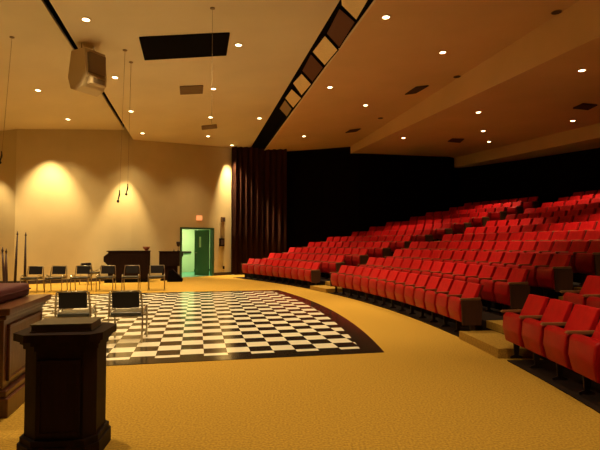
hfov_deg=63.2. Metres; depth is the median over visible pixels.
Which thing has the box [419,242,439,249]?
seat
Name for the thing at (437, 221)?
seat
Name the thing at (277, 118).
ceiling
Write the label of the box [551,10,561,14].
ceiling speaker
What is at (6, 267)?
wooden staff
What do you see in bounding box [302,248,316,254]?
seat
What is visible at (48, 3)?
ceiling track
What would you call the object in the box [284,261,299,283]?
seat
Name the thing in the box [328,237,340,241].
seat
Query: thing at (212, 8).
microphone
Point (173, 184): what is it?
wall
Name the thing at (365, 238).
seat
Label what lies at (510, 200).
seat
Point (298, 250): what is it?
seat
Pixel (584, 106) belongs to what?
ceiling vent
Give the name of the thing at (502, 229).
seat
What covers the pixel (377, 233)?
seat
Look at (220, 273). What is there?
baseboard
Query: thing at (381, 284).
seat cushion
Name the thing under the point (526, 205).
seat cushion
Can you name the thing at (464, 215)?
seat
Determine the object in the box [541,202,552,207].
seat
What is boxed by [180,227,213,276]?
door frame
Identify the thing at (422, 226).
seat
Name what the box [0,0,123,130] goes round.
ceiling
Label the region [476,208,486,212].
seat
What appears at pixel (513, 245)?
seat
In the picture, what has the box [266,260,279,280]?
seat
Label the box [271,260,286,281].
seat
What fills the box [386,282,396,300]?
seat cushion
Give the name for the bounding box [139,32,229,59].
ceiling hatch
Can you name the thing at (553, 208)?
seat
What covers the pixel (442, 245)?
seat
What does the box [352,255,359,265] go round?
seat cushion
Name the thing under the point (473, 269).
seat
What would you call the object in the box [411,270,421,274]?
seat cushion
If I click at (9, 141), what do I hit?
wall
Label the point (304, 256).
seat
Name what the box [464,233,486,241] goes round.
seat
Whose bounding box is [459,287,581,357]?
steps
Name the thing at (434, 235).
seat cushion
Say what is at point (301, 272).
seat cushion
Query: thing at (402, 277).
seat
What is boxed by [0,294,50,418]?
altar
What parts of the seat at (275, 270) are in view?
backrest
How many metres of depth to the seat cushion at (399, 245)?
16.99 m
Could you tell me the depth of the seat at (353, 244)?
18.52 m
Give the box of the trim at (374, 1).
[264,0,375,150]
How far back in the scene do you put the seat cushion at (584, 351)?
4.36 m
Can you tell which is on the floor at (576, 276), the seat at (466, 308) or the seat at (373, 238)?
the seat at (373, 238)
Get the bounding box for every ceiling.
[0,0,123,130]
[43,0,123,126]
[49,0,339,147]
[251,0,373,149]
[266,0,578,150]
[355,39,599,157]
[454,123,599,167]
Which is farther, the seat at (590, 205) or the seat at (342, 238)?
the seat at (342, 238)
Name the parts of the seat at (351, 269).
backrest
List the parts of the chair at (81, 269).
seat, backrest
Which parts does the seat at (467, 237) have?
backrest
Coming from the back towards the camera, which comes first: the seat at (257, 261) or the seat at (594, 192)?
the seat at (257, 261)
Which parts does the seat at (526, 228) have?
backrest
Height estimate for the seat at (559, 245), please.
0.803 m
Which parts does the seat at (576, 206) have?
backrest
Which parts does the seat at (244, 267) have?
backrest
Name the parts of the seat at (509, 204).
backrest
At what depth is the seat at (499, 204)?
20.26 m
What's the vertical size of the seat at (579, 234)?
0.803 m
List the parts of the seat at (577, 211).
backrest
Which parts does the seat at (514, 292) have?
backrest, armrest, panel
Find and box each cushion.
[0,283,30,302]
[242,264,248,273]
[248,264,254,273]
[254,265,260,274]
[260,265,266,275]
[266,266,272,275]
[272,266,278,276]
[279,267,285,277]
[285,268,291,278]
[291,268,298,279]
[298,269,305,280]
[304,270,310,281]
[322,262,329,272]
[329,262,335,271]
[331,273,338,286]
[338,274,345,287]
[345,255,353,265]
[345,275,353,289]
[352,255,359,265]
[353,276,361,291]
[361,277,370,293]
[367,248,374,256]
[369,279,378,295]
[375,248,382,257]
[377,280,386,297]
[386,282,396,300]
[390,242,396,251]
[395,284,406,303]
[396,242,404,248]
[404,286,416,306]
[411,235,416,241]
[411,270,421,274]
[414,288,426,309]
[417,235,425,241]
[421,271,431,275]
[425,290,437,313]
[432,229,436,238]
[432,273,442,277]
[436,229,444,238]
[436,293,449,317]
[443,274,454,279]
[448,296,462,321]
[454,276,466,281]
[455,223,464,232]
[467,277,481,298]
[473,217,482,226]
[478,262,491,265]
[480,279,496,302]
[491,212,499,220]
[491,263,505,266]
[494,281,510,305]
[503,312,524,347]
[505,264,520,267]
[507,207,516,214]
[521,265,538,286]
[521,318,546,357]
[523,202,532,210]
[536,267,554,289]
[543,325,571,369]
[558,252,576,272]
[563,292,586,304]
[568,334,599,383]
[575,253,594,274]
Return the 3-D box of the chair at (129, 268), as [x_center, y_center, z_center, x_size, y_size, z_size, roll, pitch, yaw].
[-5.170,1.620,14.934,0.498,0.762,0.518,0,-2,-12]
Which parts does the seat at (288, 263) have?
backrest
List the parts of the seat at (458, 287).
backrest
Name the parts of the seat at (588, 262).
backrest, panel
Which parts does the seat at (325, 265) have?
backrest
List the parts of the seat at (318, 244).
backrest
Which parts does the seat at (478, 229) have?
backrest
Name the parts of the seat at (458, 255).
backrest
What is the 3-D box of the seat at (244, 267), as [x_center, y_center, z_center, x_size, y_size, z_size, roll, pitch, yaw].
[-2.103,1.771,19.816,0.415,0.803,0.500,2,-3,-36]
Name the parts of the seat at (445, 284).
backrest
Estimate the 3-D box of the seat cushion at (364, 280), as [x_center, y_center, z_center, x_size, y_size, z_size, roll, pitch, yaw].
[1.639,1.486,11.963,0.160,0.372,0.438,1,-2,-16]
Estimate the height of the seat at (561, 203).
0.803 m
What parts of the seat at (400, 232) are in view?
backrest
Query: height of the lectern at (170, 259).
1.135 m
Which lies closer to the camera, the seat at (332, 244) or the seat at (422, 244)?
the seat at (422, 244)
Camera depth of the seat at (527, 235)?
11.88 m
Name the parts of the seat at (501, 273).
backrest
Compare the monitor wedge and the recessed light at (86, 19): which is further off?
the monitor wedge
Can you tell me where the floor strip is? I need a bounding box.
[233,277,599,412]
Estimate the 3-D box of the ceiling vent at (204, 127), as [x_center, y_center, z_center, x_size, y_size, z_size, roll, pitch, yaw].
[-3.410,-3.674,18.298,0.664,0.090,0.543,0,-2,0]
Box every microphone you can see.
[0,36,14,163]
[117,49,126,202]
[125,61,132,195]
[210,7,214,34]
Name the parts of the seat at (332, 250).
backrest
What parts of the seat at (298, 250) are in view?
backrest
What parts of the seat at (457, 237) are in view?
backrest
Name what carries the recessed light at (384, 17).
in the ceiling at (381, 61)
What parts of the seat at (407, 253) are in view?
backrest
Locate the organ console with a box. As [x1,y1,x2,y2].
[103,250,150,282]
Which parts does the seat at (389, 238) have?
backrest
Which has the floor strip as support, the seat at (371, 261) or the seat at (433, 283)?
the seat at (433, 283)
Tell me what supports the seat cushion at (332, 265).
on the seat at (335, 266)
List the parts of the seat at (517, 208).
backrest, panel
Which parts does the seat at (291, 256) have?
backrest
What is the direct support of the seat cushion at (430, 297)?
on the seat at (445, 284)
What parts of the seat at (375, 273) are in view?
backrest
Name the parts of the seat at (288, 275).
backrest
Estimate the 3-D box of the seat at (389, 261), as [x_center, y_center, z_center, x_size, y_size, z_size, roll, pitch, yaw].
[2.304,1.311,13.255,0.415,0.803,0.484,1,-2,-18]
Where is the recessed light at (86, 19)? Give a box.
[81,17,90,21]
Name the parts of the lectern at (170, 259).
panel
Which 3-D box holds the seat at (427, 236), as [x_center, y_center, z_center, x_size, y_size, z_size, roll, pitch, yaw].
[4.481,0.547,17.476,0.415,0.803,0.547,1,-2,-25]
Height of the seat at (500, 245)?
0.803 m
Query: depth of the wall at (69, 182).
18.00 m
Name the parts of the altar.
plinth moulding, cornice, panel frame, panel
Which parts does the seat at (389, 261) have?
backrest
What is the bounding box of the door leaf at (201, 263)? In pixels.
[194,230,208,274]
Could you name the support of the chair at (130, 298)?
on the floor at (429, 388)
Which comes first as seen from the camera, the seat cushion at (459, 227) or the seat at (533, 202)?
the seat cushion at (459, 227)
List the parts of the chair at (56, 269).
seat, backrest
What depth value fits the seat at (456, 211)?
21.17 m
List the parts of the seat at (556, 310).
armrest, backrest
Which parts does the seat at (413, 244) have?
backrest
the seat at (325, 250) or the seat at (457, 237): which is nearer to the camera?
the seat at (457, 237)
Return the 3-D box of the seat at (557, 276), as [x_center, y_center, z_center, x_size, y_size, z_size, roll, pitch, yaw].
[4.340,0.898,8.300,0.415,0.803,0.547,0,-2,-7]
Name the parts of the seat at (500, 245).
backrest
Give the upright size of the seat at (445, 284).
0.803 m
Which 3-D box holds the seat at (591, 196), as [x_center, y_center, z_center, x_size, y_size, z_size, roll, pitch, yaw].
[9.693,-0.635,16.593,0.415,0.803,0.484,1,-2,-20]
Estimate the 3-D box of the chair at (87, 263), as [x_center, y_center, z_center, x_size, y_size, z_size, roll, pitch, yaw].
[-7.401,1.708,17.171,0.518,0.762,0.498,-1,-2,29]
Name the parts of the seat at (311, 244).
backrest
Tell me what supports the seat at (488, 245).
on the floor at (551, 293)
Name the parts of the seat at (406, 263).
backrest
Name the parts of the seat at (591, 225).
backrest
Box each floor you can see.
[0,271,599,449]
[246,273,598,383]
[320,272,555,309]
[530,282,582,298]
[573,272,594,282]
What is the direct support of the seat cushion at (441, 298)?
on the seat at (458, 287)
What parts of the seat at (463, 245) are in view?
backrest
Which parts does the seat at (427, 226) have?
backrest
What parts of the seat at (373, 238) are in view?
backrest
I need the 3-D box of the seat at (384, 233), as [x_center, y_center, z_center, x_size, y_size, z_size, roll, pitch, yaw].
[3.341,0.628,19.678,0.415,0.803,0.484,1,-2,-30]
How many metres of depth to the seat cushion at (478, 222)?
18.51 m
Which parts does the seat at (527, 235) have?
backrest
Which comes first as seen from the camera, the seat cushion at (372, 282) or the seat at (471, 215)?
the seat cushion at (372, 282)
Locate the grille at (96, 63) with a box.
[87,51,105,76]
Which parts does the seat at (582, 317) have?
armrest, backrest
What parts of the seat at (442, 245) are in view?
backrest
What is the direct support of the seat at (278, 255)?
on the floor at (494, 315)
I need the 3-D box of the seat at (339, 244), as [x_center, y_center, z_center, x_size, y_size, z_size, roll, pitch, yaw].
[1.457,1.075,19.337,0.415,0.803,0.484,1,-2,-31]
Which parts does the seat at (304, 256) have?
backrest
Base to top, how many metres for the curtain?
6.270 m
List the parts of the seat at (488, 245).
backrest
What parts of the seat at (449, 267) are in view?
backrest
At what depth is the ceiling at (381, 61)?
12.21 m
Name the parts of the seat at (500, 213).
backrest, panel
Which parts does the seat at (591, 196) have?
backrest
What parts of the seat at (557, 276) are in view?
backrest, armrest, panel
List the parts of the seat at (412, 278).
backrest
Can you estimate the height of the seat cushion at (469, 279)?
0.372 m
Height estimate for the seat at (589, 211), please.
0.803 m
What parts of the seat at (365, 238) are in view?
backrest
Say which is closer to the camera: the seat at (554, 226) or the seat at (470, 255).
the seat at (470, 255)
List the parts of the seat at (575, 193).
backrest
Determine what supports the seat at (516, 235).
on the floor at (576, 276)
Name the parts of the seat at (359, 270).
backrest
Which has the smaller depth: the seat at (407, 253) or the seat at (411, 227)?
the seat at (407, 253)
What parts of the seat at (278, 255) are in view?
backrest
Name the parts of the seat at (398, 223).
backrest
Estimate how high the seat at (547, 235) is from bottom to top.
0.803 m
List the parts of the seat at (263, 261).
backrest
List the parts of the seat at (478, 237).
backrest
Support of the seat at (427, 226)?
on the floor
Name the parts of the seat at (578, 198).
backrest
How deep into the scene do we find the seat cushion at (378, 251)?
16.61 m
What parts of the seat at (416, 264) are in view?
backrest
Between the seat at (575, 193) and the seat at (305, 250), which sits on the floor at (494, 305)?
the seat at (305, 250)
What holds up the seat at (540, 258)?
on the floor at (494, 305)
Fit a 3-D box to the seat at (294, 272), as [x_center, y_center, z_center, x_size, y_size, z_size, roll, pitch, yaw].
[-0.036,1.648,16.489,0.415,0.803,0.484,1,-2,-27]
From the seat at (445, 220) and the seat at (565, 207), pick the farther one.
the seat at (445, 220)
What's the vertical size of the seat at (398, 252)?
0.803 m
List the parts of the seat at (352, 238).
backrest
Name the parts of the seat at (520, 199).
backrest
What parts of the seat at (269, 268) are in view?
backrest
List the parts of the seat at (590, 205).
backrest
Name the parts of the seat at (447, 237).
backrest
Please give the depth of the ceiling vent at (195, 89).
13.94 m
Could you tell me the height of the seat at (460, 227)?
0.803 m
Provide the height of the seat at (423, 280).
0.803 m
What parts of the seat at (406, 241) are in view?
backrest, panel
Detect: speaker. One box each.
[68,43,106,96]
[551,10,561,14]
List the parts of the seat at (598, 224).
backrest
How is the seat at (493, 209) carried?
on the floor
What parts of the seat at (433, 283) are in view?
backrest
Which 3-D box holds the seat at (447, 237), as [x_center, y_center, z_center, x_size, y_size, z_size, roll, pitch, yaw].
[4.478,0.692,15.173,0.415,0.803,0.500,1,-2,-21]
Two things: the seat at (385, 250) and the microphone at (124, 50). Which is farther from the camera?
the seat at (385, 250)
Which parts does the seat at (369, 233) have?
backrest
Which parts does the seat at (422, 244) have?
backrest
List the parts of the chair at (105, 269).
seat, backrest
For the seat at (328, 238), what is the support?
on the floor at (576, 276)
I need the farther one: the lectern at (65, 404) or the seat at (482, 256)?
the seat at (482, 256)
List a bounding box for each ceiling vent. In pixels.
[180,85,202,94]
[201,124,216,129]
[346,128,360,132]
[405,85,428,94]
[448,138,463,142]
[573,103,596,109]
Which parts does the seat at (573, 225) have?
backrest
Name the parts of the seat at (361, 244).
backrest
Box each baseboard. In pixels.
[16,278,104,283]
[214,272,230,275]
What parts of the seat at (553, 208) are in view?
backrest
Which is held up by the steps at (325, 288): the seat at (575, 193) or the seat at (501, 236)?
the seat at (575, 193)
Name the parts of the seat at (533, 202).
backrest, panel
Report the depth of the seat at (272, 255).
20.21 m
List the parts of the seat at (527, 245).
backrest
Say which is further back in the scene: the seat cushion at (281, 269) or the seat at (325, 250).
the seat at (325, 250)
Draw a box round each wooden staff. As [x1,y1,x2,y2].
[1,247,5,282]
[5,248,7,282]
[13,231,17,282]
[23,232,26,282]
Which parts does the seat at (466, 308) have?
armrest, armrest, panel, backrest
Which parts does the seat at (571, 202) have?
backrest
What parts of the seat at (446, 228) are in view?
backrest, panel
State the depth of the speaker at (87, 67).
10.27 m
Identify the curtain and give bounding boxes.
[231,146,286,273]
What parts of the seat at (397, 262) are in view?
backrest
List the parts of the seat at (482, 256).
backrest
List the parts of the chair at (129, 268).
seat, backrest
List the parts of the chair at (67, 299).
leg, rail, backrest, seat, seat rail, leg, leg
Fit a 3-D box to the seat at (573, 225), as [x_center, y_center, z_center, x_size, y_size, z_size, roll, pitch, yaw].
[6.448,0.337,11.778,0.415,0.803,0.484,0,-2,-13]
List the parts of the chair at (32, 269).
seat, backrest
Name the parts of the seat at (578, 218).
backrest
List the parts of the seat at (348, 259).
backrest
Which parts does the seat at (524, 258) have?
backrest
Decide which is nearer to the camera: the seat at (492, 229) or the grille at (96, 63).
the grille at (96, 63)
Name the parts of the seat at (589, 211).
backrest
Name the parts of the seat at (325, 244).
backrest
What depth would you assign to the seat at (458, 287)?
8.16 m
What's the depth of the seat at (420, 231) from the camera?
17.82 m
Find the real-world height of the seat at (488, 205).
0.803 m
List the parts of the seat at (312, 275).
backrest, panel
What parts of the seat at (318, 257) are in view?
backrest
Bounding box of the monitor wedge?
[167,269,182,281]
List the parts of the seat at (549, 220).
backrest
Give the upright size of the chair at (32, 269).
0.762 m
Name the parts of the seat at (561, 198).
backrest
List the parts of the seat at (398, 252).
backrest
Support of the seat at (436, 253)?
on the floor at (494, 305)
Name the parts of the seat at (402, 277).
backrest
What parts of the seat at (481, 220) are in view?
backrest, panel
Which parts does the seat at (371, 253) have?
backrest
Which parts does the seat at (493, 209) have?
backrest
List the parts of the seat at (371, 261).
backrest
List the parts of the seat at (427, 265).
backrest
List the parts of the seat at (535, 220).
backrest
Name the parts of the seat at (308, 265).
backrest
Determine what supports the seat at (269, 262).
on the floor strip
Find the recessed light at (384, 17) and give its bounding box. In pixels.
[381,15,390,19]
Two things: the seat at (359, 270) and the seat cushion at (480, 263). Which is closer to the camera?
the seat cushion at (480, 263)
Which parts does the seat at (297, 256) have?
backrest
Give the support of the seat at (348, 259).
on the floor at (494, 305)
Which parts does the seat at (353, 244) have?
backrest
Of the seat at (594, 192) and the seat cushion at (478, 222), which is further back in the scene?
the seat cushion at (478, 222)
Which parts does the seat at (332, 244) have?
backrest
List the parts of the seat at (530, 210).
backrest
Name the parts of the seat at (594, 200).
backrest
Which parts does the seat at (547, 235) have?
backrest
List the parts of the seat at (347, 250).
backrest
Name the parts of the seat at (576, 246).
backrest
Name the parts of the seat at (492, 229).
backrest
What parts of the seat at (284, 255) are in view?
backrest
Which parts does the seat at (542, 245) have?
backrest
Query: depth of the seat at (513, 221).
14.95 m
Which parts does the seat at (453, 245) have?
backrest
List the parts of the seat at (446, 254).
backrest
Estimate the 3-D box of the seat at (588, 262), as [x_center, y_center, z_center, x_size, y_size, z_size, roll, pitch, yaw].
[5.200,0.681,8.633,0.415,0.803,0.547,0,-2,-7]
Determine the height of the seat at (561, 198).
0.803 m
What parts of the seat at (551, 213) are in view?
backrest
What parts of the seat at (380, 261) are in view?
backrest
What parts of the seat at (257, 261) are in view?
backrest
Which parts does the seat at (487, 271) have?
backrest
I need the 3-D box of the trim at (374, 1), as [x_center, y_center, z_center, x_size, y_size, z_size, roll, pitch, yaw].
[1.239,-4.175,9.911,0.044,0.386,32.260,0,-2,-12]
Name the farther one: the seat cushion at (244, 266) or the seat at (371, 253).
the seat cushion at (244, 266)
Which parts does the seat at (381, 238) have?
backrest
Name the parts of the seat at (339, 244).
backrest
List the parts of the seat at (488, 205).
backrest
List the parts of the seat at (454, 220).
backrest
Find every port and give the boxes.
[279,99,291,116]
[285,88,301,107]
[292,72,311,95]
[301,53,323,81]
[312,34,338,65]
[326,7,355,47]
[340,0,368,20]
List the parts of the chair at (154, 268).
seat, backrest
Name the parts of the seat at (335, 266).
backrest, panel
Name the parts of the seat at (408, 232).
backrest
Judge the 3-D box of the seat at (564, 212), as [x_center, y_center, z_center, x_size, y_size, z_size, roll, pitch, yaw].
[7.582,-0.025,14.427,0.415,0.803,0.484,1,-2,-17]
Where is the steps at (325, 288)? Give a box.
[310,281,341,292]
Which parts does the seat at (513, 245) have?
backrest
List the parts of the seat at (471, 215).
backrest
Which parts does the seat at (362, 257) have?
backrest, panel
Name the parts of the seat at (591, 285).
armrest, backrest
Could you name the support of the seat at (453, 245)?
on the floor at (551, 293)
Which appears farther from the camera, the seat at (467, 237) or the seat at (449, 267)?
the seat at (467, 237)
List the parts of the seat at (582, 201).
backrest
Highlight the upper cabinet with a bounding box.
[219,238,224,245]
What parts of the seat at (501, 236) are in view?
backrest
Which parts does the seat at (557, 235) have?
backrest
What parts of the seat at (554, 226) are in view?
backrest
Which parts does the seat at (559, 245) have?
backrest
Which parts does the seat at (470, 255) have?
backrest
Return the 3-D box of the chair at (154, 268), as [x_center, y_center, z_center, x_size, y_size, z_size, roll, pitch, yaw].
[-4.430,1.625,15.067,0.498,0.762,0.518,1,-2,-14]
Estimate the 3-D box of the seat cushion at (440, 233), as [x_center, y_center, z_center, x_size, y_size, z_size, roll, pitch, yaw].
[5.179,0.335,17.809,0.160,0.372,0.438,1,-2,-25]
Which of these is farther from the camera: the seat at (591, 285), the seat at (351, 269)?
the seat at (351, 269)
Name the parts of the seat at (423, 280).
backrest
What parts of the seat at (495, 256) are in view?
backrest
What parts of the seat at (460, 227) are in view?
backrest, panel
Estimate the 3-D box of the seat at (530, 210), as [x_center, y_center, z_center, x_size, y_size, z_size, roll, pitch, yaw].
[7.744,-0.172,16.682,0.415,0.803,0.500,1,-2,-21]
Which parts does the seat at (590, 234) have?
backrest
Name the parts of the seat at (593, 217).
backrest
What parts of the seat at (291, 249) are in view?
backrest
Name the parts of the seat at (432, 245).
backrest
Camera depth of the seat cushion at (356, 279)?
12.38 m
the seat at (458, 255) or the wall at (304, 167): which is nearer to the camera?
the seat at (458, 255)
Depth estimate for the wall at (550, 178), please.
21.35 m
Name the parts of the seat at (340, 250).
backrest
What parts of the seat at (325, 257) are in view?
backrest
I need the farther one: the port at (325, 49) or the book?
the port at (325, 49)
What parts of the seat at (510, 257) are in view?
backrest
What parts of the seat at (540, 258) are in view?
backrest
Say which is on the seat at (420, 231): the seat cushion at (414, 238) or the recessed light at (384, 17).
the seat cushion at (414, 238)
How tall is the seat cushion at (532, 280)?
0.372 m
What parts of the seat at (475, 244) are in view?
backrest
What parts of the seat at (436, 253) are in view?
backrest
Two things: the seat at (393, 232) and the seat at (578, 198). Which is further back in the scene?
the seat at (393, 232)
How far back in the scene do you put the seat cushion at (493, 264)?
9.72 m
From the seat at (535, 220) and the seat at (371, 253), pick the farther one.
the seat at (371, 253)
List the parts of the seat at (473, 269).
backrest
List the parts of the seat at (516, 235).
backrest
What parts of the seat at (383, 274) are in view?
backrest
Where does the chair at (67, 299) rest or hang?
on the floor at (429, 388)
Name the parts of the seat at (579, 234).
backrest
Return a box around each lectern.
[13,322,116,449]
[159,251,180,280]
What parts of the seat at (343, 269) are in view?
backrest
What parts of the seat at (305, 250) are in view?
backrest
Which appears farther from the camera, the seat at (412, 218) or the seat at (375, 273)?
the seat at (412, 218)
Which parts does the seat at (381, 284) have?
backrest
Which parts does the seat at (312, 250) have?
backrest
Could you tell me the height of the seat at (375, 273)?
0.803 m
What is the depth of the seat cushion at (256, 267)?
18.86 m
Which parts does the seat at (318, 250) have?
backrest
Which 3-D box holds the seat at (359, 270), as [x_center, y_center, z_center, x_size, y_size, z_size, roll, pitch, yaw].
[1.459,1.518,12.953,0.415,0.803,0.484,1,-2,-18]
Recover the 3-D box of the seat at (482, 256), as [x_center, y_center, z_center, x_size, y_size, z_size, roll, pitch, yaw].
[3.926,0.988,10.742,0.415,0.803,0.484,0,-2,-12]
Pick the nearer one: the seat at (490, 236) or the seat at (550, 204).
the seat at (490, 236)
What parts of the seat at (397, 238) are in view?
backrest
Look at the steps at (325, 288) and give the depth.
14.59 m
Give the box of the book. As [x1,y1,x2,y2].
[30,317,101,332]
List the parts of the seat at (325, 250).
backrest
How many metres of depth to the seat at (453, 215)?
19.96 m
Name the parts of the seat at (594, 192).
backrest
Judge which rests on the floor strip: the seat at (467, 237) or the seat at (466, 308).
the seat at (466, 308)
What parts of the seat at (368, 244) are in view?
backrest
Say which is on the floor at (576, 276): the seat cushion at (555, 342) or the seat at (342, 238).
the seat at (342, 238)
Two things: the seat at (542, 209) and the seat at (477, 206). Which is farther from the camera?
the seat at (477, 206)
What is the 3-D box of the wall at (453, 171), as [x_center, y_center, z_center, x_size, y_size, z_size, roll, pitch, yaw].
[8.444,-1.058,25.507,0.150,6.900,2.973,-2,-3,42]
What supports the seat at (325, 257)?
on the floor at (494, 315)
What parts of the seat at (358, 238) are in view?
backrest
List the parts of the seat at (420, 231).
backrest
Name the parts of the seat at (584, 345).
armrest, backrest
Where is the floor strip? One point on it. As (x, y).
(573, 384)
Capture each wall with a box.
[0,129,16,280]
[14,126,132,280]
[131,140,231,274]
[182,229,209,268]
[287,149,322,251]
[323,147,358,240]
[359,153,449,231]
[450,157,457,208]
[458,148,599,213]
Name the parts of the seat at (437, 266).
backrest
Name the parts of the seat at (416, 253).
backrest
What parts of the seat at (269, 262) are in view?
backrest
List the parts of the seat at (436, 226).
backrest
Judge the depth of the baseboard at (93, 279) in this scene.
17.69 m
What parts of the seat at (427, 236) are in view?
backrest, panel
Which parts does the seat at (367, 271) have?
backrest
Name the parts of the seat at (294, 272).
backrest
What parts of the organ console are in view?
panel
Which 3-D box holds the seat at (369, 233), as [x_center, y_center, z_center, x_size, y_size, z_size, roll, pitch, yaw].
[2.841,0.659,20.520,0.415,0.803,0.484,1,-2,-32]
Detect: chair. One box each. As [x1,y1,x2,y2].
[20,266,43,292]
[44,266,67,291]
[54,291,96,317]
[70,265,91,290]
[79,262,99,284]
[96,265,115,291]
[107,290,147,343]
[121,265,139,290]
[148,265,164,290]
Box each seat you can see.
[241,259,254,277]
[247,259,260,278]
[253,259,266,279]
[259,260,273,280]
[262,253,275,259]
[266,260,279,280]
[269,253,281,259]
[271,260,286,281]
[276,253,288,259]
[278,261,292,282]
[281,254,295,260]
[282,247,295,253]
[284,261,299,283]
[288,254,302,260]
[289,248,302,253]
[291,262,306,284]
[296,254,308,261]
[297,248,309,253]
[297,262,312,285]
[300,254,315,261]
[302,242,315,247]
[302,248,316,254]
[303,263,320,287]
[308,255,322,262]
[309,242,322,247]
[309,248,323,254]
[314,255,329,277]
[315,242,329,247]
[316,248,330,254]
[321,237,333,241]
[321,255,337,278]
[322,242,336,247]
[323,248,337,255]
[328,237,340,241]
[328,256,345,271]
[329,242,343,247]
[330,248,344,255]
[330,265,348,292]
[335,237,348,241]
[336,242,350,247]
[337,248,352,264]
[337,266,355,294]
[342,236,355,241]
[343,242,358,248]
[344,248,360,265]
[345,267,363,296]
[346,232,359,236]
[349,236,362,241]
[351,242,366,248]
[352,249,368,266]
[352,267,372,298]
[356,236,370,241]
[358,231,366,235]
[358,257,376,267]
[359,242,374,248]
[360,268,380,300]
[363,231,374,236]
[364,236,378,241]
[366,258,385,267]
[367,242,382,256]
[368,269,389,302]
[371,236,386,241]
[373,231,381,235]
[374,242,390,257]
[374,258,394,269]
[376,226,384,230]
[376,271,399,304]
[379,236,394,241]
[381,231,389,235]
[383,226,391,230]
[383,259,403,270]
[384,222,393,226]
[385,249,403,258]
[385,272,408,307]
[387,230,397,235]
[387,235,403,255]
[391,226,399,229]
[391,230,406,235]
[391,259,413,271]
[392,221,401,226]
[393,273,419,310]
[394,250,412,258]
[395,235,411,248]
[398,225,407,230]
[399,230,414,235]
[400,260,423,272]
[401,221,409,224]
[401,242,419,249]
[402,250,422,259]
[403,275,430,314]
[407,225,416,229]
[408,221,417,225]
[409,217,417,220]
[410,242,429,249]
[410,261,433,274]
[411,229,423,241]
[412,250,432,259]
[413,276,441,317]
[415,224,424,229]
[416,229,432,241]
[417,216,425,220]
[417,220,425,224]
[418,224,433,229]
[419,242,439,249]
[420,261,444,275]
[421,250,443,260]
[423,278,453,321]
[425,212,433,215]
[425,216,433,219]
[425,220,433,224]
[429,242,449,249]
[430,262,456,277]
[431,250,454,261]
[432,224,442,238]
[433,215,442,220]
[433,219,442,223]
[434,234,453,241]
[434,280,467,326]
[435,223,452,240]
[438,242,460,250]
[441,263,468,279]
[442,211,450,214]
[442,214,450,219]
[442,218,451,223]
[442,251,465,262]
[443,234,463,241]
[446,282,483,331]
[449,241,471,250]
[450,210,458,215]
[451,214,460,218]
[451,218,461,232]
[452,251,478,263]
[452,264,482,281]
[454,217,471,233]
[454,234,474,241]
[459,210,467,213]
[460,213,469,217]
[460,241,483,251]
[464,227,475,233]
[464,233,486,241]
[464,251,491,264]
[465,265,496,298]
[467,227,486,233]
[468,209,476,212]
[469,212,478,226]
[471,241,495,251]
[472,212,489,227]
[474,205,483,208]
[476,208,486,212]
[476,252,504,265]
[477,226,498,233]
[478,267,512,311]
[482,233,498,241]
[483,241,509,251]
[484,204,492,209]
[485,220,497,226]
[486,207,495,220]
[487,233,510,241]
[489,206,506,220]
[489,252,519,266]
[492,268,530,315]
[493,203,502,207]
[496,220,508,226]
[496,241,523,252]
[497,226,510,232]
[499,232,523,241]
[500,294,550,357]
[502,202,511,214]
[503,253,535,267]
[505,214,517,219]
[506,201,522,214]
[506,225,522,232]
[507,219,520,225]
[508,198,517,202]
[509,241,538,252]
[512,197,527,210]
[512,224,536,232]
[512,232,538,241]
[516,213,528,218]
[517,208,535,216]
[518,253,553,289]
[519,218,532,224]
[519,299,574,367]
[523,196,538,210]
[523,217,545,225]
[523,241,554,253]
[525,231,553,241]
[528,212,540,218]
[533,211,553,218]
[534,224,550,231]
[534,254,572,296]
[535,207,547,212]
[536,217,559,224]
[539,223,564,231]
[539,241,571,253]
[540,231,569,241]
[540,304,599,379]
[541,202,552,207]
[541,206,560,213]
[552,222,580,231]
[553,197,569,203]
[553,201,565,205]
[553,210,567,216]
[555,230,586,241]
[555,241,590,272]
[558,216,573,222]
[559,209,581,219]
[560,200,577,207]
[560,205,573,210]
[560,275,599,304]
[564,320,599,394]
[565,196,581,203]
[565,215,589,223]
[567,204,586,212]
[568,221,597,230]
[569,192,584,199]
[571,230,599,241]
[573,199,591,206]
[573,241,599,284]
[574,208,596,216]
[578,194,594,201]
[580,202,599,214]
[580,214,599,222]
[581,190,596,198]
[583,294,599,307]
[585,221,599,230]
[587,198,599,205]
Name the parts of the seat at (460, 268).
backrest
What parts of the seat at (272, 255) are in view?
backrest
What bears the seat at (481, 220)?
on the floor
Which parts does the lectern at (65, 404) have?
panel, panel frame, plinth moulding, cornice, cornice moulding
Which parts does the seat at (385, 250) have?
backrest, panel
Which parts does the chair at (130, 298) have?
leg, leg, rail, backrest, seat rail, seat, leg, leg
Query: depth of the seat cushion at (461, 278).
9.37 m
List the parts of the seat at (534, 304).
armrest, backrest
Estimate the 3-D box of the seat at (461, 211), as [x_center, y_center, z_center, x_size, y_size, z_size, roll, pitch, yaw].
[6.845,-0.251,20.771,0.415,0.803,0.484,1,-2,-28]
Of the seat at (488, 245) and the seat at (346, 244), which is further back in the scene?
the seat at (346, 244)
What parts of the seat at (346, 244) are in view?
backrest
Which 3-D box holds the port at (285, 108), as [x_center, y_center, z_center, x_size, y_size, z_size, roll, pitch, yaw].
[-0.486,-3.923,16.412,0.428,0.130,1.730,0,-2,-11]
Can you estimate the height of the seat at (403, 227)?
0.803 m
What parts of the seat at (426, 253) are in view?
backrest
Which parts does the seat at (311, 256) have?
backrest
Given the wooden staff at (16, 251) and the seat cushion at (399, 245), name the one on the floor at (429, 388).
the wooden staff at (16, 251)
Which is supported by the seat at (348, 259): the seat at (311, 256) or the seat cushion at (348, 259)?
the seat cushion at (348, 259)
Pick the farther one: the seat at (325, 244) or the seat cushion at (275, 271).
the seat at (325, 244)

